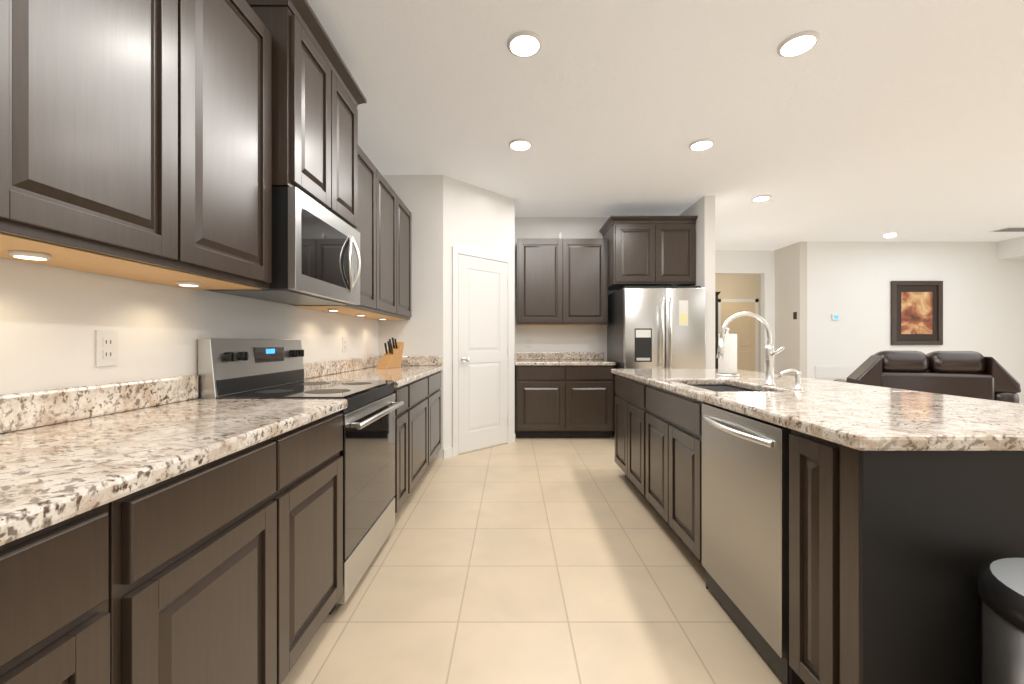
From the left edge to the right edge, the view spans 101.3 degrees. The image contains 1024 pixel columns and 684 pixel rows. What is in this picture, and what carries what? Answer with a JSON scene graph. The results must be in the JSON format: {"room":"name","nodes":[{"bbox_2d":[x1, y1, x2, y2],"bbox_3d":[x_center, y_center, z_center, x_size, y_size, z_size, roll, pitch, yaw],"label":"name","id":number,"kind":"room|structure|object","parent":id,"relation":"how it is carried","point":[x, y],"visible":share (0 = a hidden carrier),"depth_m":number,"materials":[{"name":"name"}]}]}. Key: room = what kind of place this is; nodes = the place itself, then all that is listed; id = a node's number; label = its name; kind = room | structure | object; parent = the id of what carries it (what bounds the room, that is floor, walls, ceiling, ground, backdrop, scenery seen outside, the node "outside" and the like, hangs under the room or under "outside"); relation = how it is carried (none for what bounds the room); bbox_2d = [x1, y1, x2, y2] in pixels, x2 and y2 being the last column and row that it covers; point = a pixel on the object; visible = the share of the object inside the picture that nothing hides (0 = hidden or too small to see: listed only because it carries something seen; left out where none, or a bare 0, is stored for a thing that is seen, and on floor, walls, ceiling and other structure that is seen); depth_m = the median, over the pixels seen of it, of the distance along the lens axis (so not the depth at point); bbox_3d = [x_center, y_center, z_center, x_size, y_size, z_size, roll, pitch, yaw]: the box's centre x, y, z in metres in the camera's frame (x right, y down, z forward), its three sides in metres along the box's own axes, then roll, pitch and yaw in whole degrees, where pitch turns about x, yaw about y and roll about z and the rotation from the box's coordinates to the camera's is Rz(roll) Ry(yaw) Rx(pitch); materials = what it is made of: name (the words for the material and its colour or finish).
{"room":"kitchen","nodes":[
{"label":"kitchen","id":0,"kind":"room"},
{"bbox_2d":[0,258,377,398],"bbox_3d":[-1.380,-0.250,0.775,0.120,2.800,6.750,0,0,0],"label":"wall","id":1,"kind":"structure","parent":0,"point":[52,319],"depth_m":1.44,"materials":[{"name":"paint"}]},
{"bbox_2d":[95,330,117,366],"bbox_3d":[-1.316,0.020,1.365,0.008,0.116,0.072,0,0,0],"label":"electrical outlet","id":2,"kind":"object","parent":1,"relation":"attached to","point":[106,347],"depth_m":1.36,"materials":[{"name":"white plastic"}]},
{"bbox_2d":[0,0,271,289],"bbox_3d":[-1.153,-0.753,1.248,0.330,1.074,0.995,0,0,0],"label":"upper cabinet","id":3,"kind":"object","parent":1,"relation":"attached to","point":[135,139],"visible":1,"depth_m":1.13,"materials":[{"name":"brown wood"}]},
{"bbox_2d":[9,250,50,259],"bbox_3d":[-1.170,-0.209,1.020,0.067,0.012,0.067,0,0,-9],"label":"under-cabinet light","id":4,"kind":"object","parent":3,"relation":"attached to","point":[30,255],"depth_m":1.00,"materials":[{"name":"white plastic"}]},
{"bbox_2d":[177,281,200,286],"bbox_3d":[-1.170,-0.209,1.520,0.067,0.012,0.067,0,0,-9],"label":"under-cabinet light","id":5,"kind":"object","parent":3,"relation":"attached to","point":[182,283],"depth_m":1.50,"materials":[{"name":"white plastic"}]},
{"bbox_2d":[246,0,366,229],"bbox_3d":[-1.101,-1.065,2.130,0.433,0.820,0.860,0,0,0],"label":"upper cabinet","id":6,"kind":"object","parent":1,"relation":"attached to","point":[318,97],"visible":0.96,"depth_m":1.92,"materials":[{"name":"brown wood"}]},
{"bbox_2d":[207,187,360,304],"bbox_3d":[-1.081,-0.434,2.130,0.471,0.432,0.750,0,0,0],"label":"microwave","id":7,"kind":"object","parent":6,"relation":"attached to","point":[316,259],"visible":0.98,"depth_m":1.92,"materials":[{"name":"silver metal"}]},
{"bbox_2d":[294,145,381,312],"bbox_3d":[-1.153,-0.755,2.821,0.330,1.070,0.611,0,0,0],"label":"upper cabinet","id":8,"kind":"object","parent":1,"relation":"attached to","point":[369,228],"depth_m":2.92,"materials":[{"name":"brown wood"}]},
{"bbox_2d":[342,337,346,351],"bbox_3d":[-1.316,0.020,3.300,0.008,0.116,0.072,0,0,0],"label":"electrical outlet","id":9,"kind":"object","parent":1,"relation":"attached to","point":[344,339],"depth_m":3.29,"materials":[{"name":"white plastic"}]},
{"bbox_2d":[339,176,401,316],"bbox_3d":[-1.153,-0.755,3.331,0.330,1.070,0.661,0,0,0],"label":"upper cabinet","id":10,"kind":"object","parent":1,"relation":"attached to","point":[383,229],"depth_m":3.45,"materials":[{"name":"brown wood"}]},
{"bbox_2d":[363,202,410,319],"bbox_3d":[-1.153,-0.755,3.841,0.330,1.070,0.611,0,0,0],"label":"upper cabinet","id":11,"kind":"object","parent":1,"relation":"attached to","point":[406,214],"depth_m":3.94,"materials":[{"name":"brown wood"}]},
{"bbox_2d":[378,175,514,457],"bbox_3d":[-0.705,-0.250,4.910,1.470,2.800,1.520,0,0,0],"label":"wall","id":12,"kind":"structure","parent":0,"point":[447,213],"depth_m":4.15,"materials":[{"name":"paint"}]},
{"bbox_2d":[443,246,514,457],"bbox_3d":[-0.319,0.094,4.498,0.018,2.112,1.004,0,0,45],"label":"door frame","id":13,"kind":"structure","parent":12,"relation":"attached to","point":[452,451],"depth_m":4.25,"materials":[{"name":"white wood"}]},
{"bbox_2d":[458,254,507,453],"bbox_3d":[-0.296,0.121,4.505,0.510,2.033,0.534,0,0,0],"label":"pantry door","id":14,"kind":"structure","parent":12,"relation":"in","point":[482,354],"depth_m":4.49,"materials":[{"name":"white paint"}]},
{"bbox_2d":[282,429,783,683],"bbox_3d":[3.650,1.200,3.750,10.500,0.100,12.900,0,0,0],"label":"floor","id":15,"kind":"structure","parent":0,"point":[546,561],"depth_m":1.93,"materials":[{"name":"tile"}]},
{"bbox_2d":[0,492,135,683],"bbox_3d":[-1.005,0.713,0.466,0.620,0.876,0.564,0,0,0],"label":"base cabinet","id":16,"kind":"object","parent":15,"relation":"on","point":[68,587],"depth_m":0.67,"materials":[{"name":"brown wood"}]},
{"bbox_2d":[136,428,295,683],"bbox_3d":[-1.005,0.713,1.030,0.620,0.876,0.564,0,0,0],"label":"base cabinet","id":17,"kind":"object","parent":15,"relation":"on","point":[227,569],"depth_m":1.01,"materials":[{"name":"brown wood"}]},
{"bbox_2d":[0,375,346,545],"bbox_3d":[-0.999,0.205,0.748,0.638,0.140,1.995,0,0,0],"label":"countertop","id":18,"kind":"structure","parent":17,"relation":"on","point":[67,453],"depth_m":1.05,"materials":[{"name":"stone"}]},
{"bbox_2d":[198,338,403,613],"bbox_3d":[-0.974,0.568,2.130,0.673,1.165,0.760,0,0,0],"label":"range","id":19,"kind":"object","parent":15,"relation":"on","point":[250,368],"visible":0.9,"depth_m":1.99,"materials":[{"name":"silver metal"}]},
{"bbox_2d":[296,411,342,661],"bbox_3d":[-1.005,0.713,1.465,0.620,0.876,0.562,0,0,0],"label":"base cabinet","id":20,"kind":"object","parent":15,"relation":"on","point":[319,443],"depth_m":1.51,"materials":[{"name":"brown wood"}]},
{"bbox_2d":[393,382,412,512],"bbox_3d":[-1.005,0.713,2.674,0.620,0.876,0.317,0,0,0],"label":"base cabinet","id":21,"kind":"object","parent":15,"relation":"on","point":[404,413],"depth_m":2.71,"materials":[{"name":"brown wood"}]},
{"bbox_2d":[303,356,442,387],"bbox_3d":[-0.999,0.205,3.331,0.638,0.140,1.632,0,0,0],"label":"countertop","id":22,"kind":"structure","parent":21,"relation":"on","point":[411,369],"depth_m":3.23,"materials":[{"name":"stone"}]},
{"bbox_2d":[376,337,403,368],"bbox_3d":[-1.110,0.096,3.828,0.110,0.277,0.279,0,0,20],"label":"knife block","id":23,"kind":"object","parent":22,"relation":"on","point":[391,357],"visible":0.98,"depth_m":3.81,"materials":[{"name":"brown wood"}]},
{"bbox_2d":[413,374,432,487],"bbox_3d":[-1.005,0.713,3.200,0.620,0.876,0.736,0,0,0],"label":"base cabinet","id":24,"kind":"object","parent":15,"relation":"on","point":[417,430],"depth_m":3.27,"materials":[{"name":"brown wood"}]},
{"bbox_2d":[433,371,440,457],"bbox_3d":[-1.005,0.713,3.779,0.620,0.876,0.734,0,0,0],"label":"base cabinet","id":25,"kind":"object","parent":15,"relation":"on","point":[437,375],"depth_m":3.91,"materials":[{"name":"brown wood"}]},
{"bbox_2d":[516,365,613,437],"bbox_3d":[0.625,0.713,5.236,1.150,0.875,0.622,0,0,0],"label":"base cabinet","id":26,"kind":"object","parent":15,"relation":"on","point":[564,401],"visible":0.96,"depth_m":4.93,"materials":[{"name":"brown wood"}]},
{"bbox_2d":[515,352,615,364],"bbox_3d":[0.624,0.205,5.228,1.182,0.140,0.640,0,0,0],"label":"countertop","id":27,"kind":"structure","parent":26,"relation":"on","point":[559,358],"depth_m":5.53,"materials":[{"name":"stone"}]},
{"bbox_2d":[607,286,705,434],"bbox_3d":[1.695,0.260,5.039,0.900,1.780,0.922,0,0,0],"label":"fridge","id":28,"kind":"object","parent":15,"relation":"on","point":[656,327],"visible":0.42,"depth_m":4.64,"materials":[{"name":"silver metal"}]},
{"bbox_2d":[715,292,719,368],"bbox_3d":[3.910,0.065,8.800,0.656,2.170,0.576,0,0,0],"label":"door","id":29,"kind":"structure","parent":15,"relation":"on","point":[716,326],"depth_m":8.55,"materials":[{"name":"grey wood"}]},
{"bbox_2d":[615,376,1023,683],"bbox_3d":[1.205,0.713,2.364,0.640,0.875,2.592,0,0,0],"label":"kitchen island","id":30,"kind":"object","parent":15,"relation":"on","point":[906,515],"depth_m":1.07,"materials":[{"name":"brown wood"}]},
{"bbox_2d":[702,403,790,683],"bbox_3d":[1.160,0.716,1.660,0.650,0.868,0.584,0,0,0],"label":"dishwasher","id":31,"kind":"object","parent":30,"relation":"in","point":[745,511],"visible":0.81,"depth_m":1.55,"materials":[{"name":"silver metal"}]},
{"bbox_2d":[611,368,1023,451],"bbox_3d":[1.410,0.255,2.375,1.080,0.040,2.650,0,0,0],"label":"island countertop","id":32,"kind":"structure","parent":30,"relation":"on","point":[853,417],"depth_m":1.44,"materials":[{"name":"beige stone"}]},
{"bbox_2d":[715,327,739,376],"bbox_3d":[1.500,0.068,2.920,0.150,0.335,0.150,0,0,0],"label":"paper towel","id":33,"kind":"object","parent":32,"relation":"on","point":[727,367],"depth_m":2.87,"materials":[{"name":"white paper"}]},
{"bbox_2d":[716,312,803,390],"bbox_3d":[1.281,0.034,2.189,0.319,0.402,0.282,0,0,0],"label":"faucet","id":34,"kind":"object","parent":32,"relation":"on","point":[769,351],"depth_m":2.29,"materials":[{"name":"silver metal"}]},
{"bbox_2d":[833,351,1020,402],"bbox_3d":[4.961,0.626,5.203,1.480,1.048,0.970,0,0,20],"label":"loveseat","id":35,"kind":"object","parent":15,"relation":"on","point":[973,374],"visible":0.33,"depth_m":4.76,"materials":[{"name":"leather"}]},
{"bbox_2d":[978,558,1023,683],"bbox_3d":[1.235,0.831,0.836,0.382,0.638,0.432,0,0,0],"label":"trash can","id":36,"kind":"object","parent":15,"relation":"on","point":[1001,587],"visible":1,"depth_m":0.92,"materials":[{"name":"silver metal"}]},
{"bbox_2d":[515,217,617,428],"bbox_3d":[1.100,-0.250,5.610,2.140,2.800,0.120,0,0,0],"label":"wall","id":37,"kind":"structure","parent":0,"point":[559,338],"depth_m":5.55,"materials":[{"name":"paint"}]},
{"bbox_2d":[526,339,530,347],"bbox_3d":[0.220,0.022,5.546,0.072,0.115,0.008,0,0,0],"label":"electrical outlet","id":38,"kind":"object","parent":37,"relation":"attached to","point":[528,343],"depth_m":5.54,"materials":[{"name":"white plastic"}]},
{"bbox_2d":[517,239,607,325],"bbox_3d":[0.629,-0.753,5.383,1.138,1.074,0.330,0,0,0],"label":"upper cabinet","id":39,"kind":"object","parent":37,"relation":"attached to","point":[562,282],"visible":1,"depth_m":5.22,"materials":[{"name":"brown wood"}]},
{"bbox_2d":[589,339,593,347],"bbox_3d":[1.050,0.022,5.546,0.072,0.115,0.008,0,0,0],"label":"electrical outlet","id":40,"kind":"object","parent":37,"relation":"attached to","point":[591,341],"depth_m":5.54,"materials":[{"name":"white plastic"}]},
{"bbox_2d":[599,216,697,289],"bbox_3d":[1.659,-1.080,5.224,1.018,0.790,0.648,0,0,0],"label":"upper cabinet","id":41,"kind":"object","parent":37,"relation":"attached to","point":[651,250],"visible":0.98,"depth_m":4.93,"materials":[{"name":"brown wood"}]},
{"bbox_2d":[307,0,1023,249],"bbox_3d":[3.650,-1.700,3.750,10.500,0.100,12.900,0,0,0],"label":"ceiling","id":42,"kind":"structure","parent":0,"point":[869,120],"depth_m":2.97,"materials":[{"name":"white paint"}]},
{"bbox_2d":[509,138,531,150],"bbox_3d":[0.070,-1.641,3.500,0.195,0.017,0.195,0,0,-45],"label":"recessed light","id":43,"kind":"object","parent":42,"relation":"in","point":[520,144],"depth_m":3.47,"materials":[{"name":"white"}]},
{"bbox_2d":[507,30,541,56],"bbox_3d":[0.070,-1.641,2.320,0.195,0.017,0.195,0,0,-45],"label":"recessed light","id":44,"kind":"object","parent":42,"relation":"in","point":[524,43],"depth_m":2.30,"materials":[{"name":"white"}]},
{"bbox_2d":[689,138,714,150],"bbox_3d":[1.580,-1.641,3.500,0.195,0.017,0.195,0,0,-45],"label":"recessed light","id":45,"kind":"object","parent":42,"relation":"in","point":[701,144],"depth_m":3.47,"materials":[{"name":"white"}]},
{"bbox_2d":[751,195,770,200],"bbox_3d":[2.850,-1.641,4.800,0.195,0.017,0.195,0,0,-45],"label":"recessed light","id":46,"kind":"object","parent":42,"relation":"in","point":[761,197],"depth_m":4.78,"materials":[{"name":"white"}]},
{"bbox_2d":[777,30,819,56],"bbox_3d":[1.580,-1.641,2.320,0.195,0.017,0.195,0,0,-45],"label":"recessed light","id":47,"kind":"object","parent":42,"relation":"in","point":[799,43],"depth_m":2.30,"materials":[{"name":"white"}]},
{"bbox_2d":[884,233,895,237],"bbox_3d":[5.800,-1.625,6.440,0.140,0.050,0.140,0,0,0],"label":"ceiling light","id":48,"kind":"object","parent":42,"relation":"attached to","point":[889,235],"visible":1,"depth_m":6.41,"materials":[{"name":"white plastic"}]},
{"bbox_2d":[989,227,1023,231],"bbox_3d":[7.400,-1.642,6.125,0.600,0.016,0.250,0,0,0],"label":"ceiling vent","id":49,"kind":"object","parent":42,"relation":"in","point":[1013,229],"visible":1,"depth_m":6.14,"materials":[{"name":"white metal"}]},
{"bbox_2d":[678,196,714,368],"bbox_3d":[2.230,-0.250,6.145,0.120,2.800,2.830,0,0,0],"label":"wall","id":50,"kind":"structure","parent":0,"point":[703,208],"depth_m":4.73,"materials":[{"name":"paint"}]},
{"bbox_2d":[715,274,760,371],"bbox_3d":[4.245,-0.250,9.360,3.910,2.800,0.120,0,0,0],"label":"wall","id":51,"kind":"structure","parent":0,"point":[737,286],"depth_m":9.29,"materials":[{"name":"beige paint"}]},
{"bbox_2d":[721,302,754,370],"bbox_3d":[5.000,0.135,9.270,0.760,2.030,0.060,0,0,0],"label":"room door","id":52,"kind":"structure","parent":51,"relation":"in","point":[742,328],"depth_m":9.28,"materials":[{"name":"beige wood"}]},
{"bbox_2d":[718,299,758,371],"bbox_3d":[5.000,0.100,9.290,0.900,2.100,0.020,0,0,0],"label":"door frame","id":53,"kind":"structure","parent":51,"relation":"attached to","point":[756,301],"depth_m":9.28,"materials":[{"name":"white wood"}]},
{"bbox_2d":[715,250,774,373],"bbox_3d":[3.510,-0.250,7.620,2.440,2.800,0.120,0,0,0],"label":"wall","id":54,"kind":"structure","parent":0,"point":[762,262],"depth_m":7.56,"materials":[{"name":"paint"}]},
{"bbox_2d":[775,242,806,377],"bbox_3d":[4.790,-0.250,7.230,0.120,2.800,0.660,0,0,0],"label":"wall","id":55,"kind":"structure","parent":0,"point":[790,288],"depth_m":7.11,"materials":[{"name":"paint"}]},
{"bbox_2d":[807,242,1023,403],"bbox_3d":[6.825,-0.250,6.960,3.950,2.800,0.120,0,0,0],"label":"wall","id":56,"kind":"structure","parent":0,"point":[983,297],"depth_m":6.90,"materials":[{"name":"paint"}]},
{"bbox_2d":[815,366,852,378],"bbox_3d":[5.290,0.495,6.890,0.620,0.210,0.020,0,0,0],"label":"air vent","id":57,"kind":"object","parent":56,"relation":"in","point":[833,372],"visible":0.83,"depth_m":6.88,"materials":[{"name":"white plastic"}]},
{"bbox_2d":[831,314,839,319],"bbox_3d":[5.310,-0.410,6.889,0.120,0.100,0.022,0,0,0],"label":"thermostat","id":58,"kind":"object","parent":56,"relation":"attached to","point":[835,316],"visible":0.96,"depth_m":6.88,"materials":[{"name":"white plastic"}]},
{"bbox_2d":[891,281,942,344],"bbox_3d":[6.635,-0.475,6.882,0.830,1.050,0.034,0,0,0],"label":"picture frame","id":59,"kind":"object","parent":56,"relation":"attached to","point":[916,312],"visible":0.96,"depth_m":6.88,"materials":[{"name":"brown wood"}]},
{"bbox_2d":[998,236,1023,259],"bbox_3d":[8.330,-1.500,6.725,0.700,0.300,0.350,0,0,0],"label":"wall","id":60,"kind":"structure","parent":0,"point":[1011,249],"depth_m":6.72,"materials":[{"name":"paint"}]}
]}

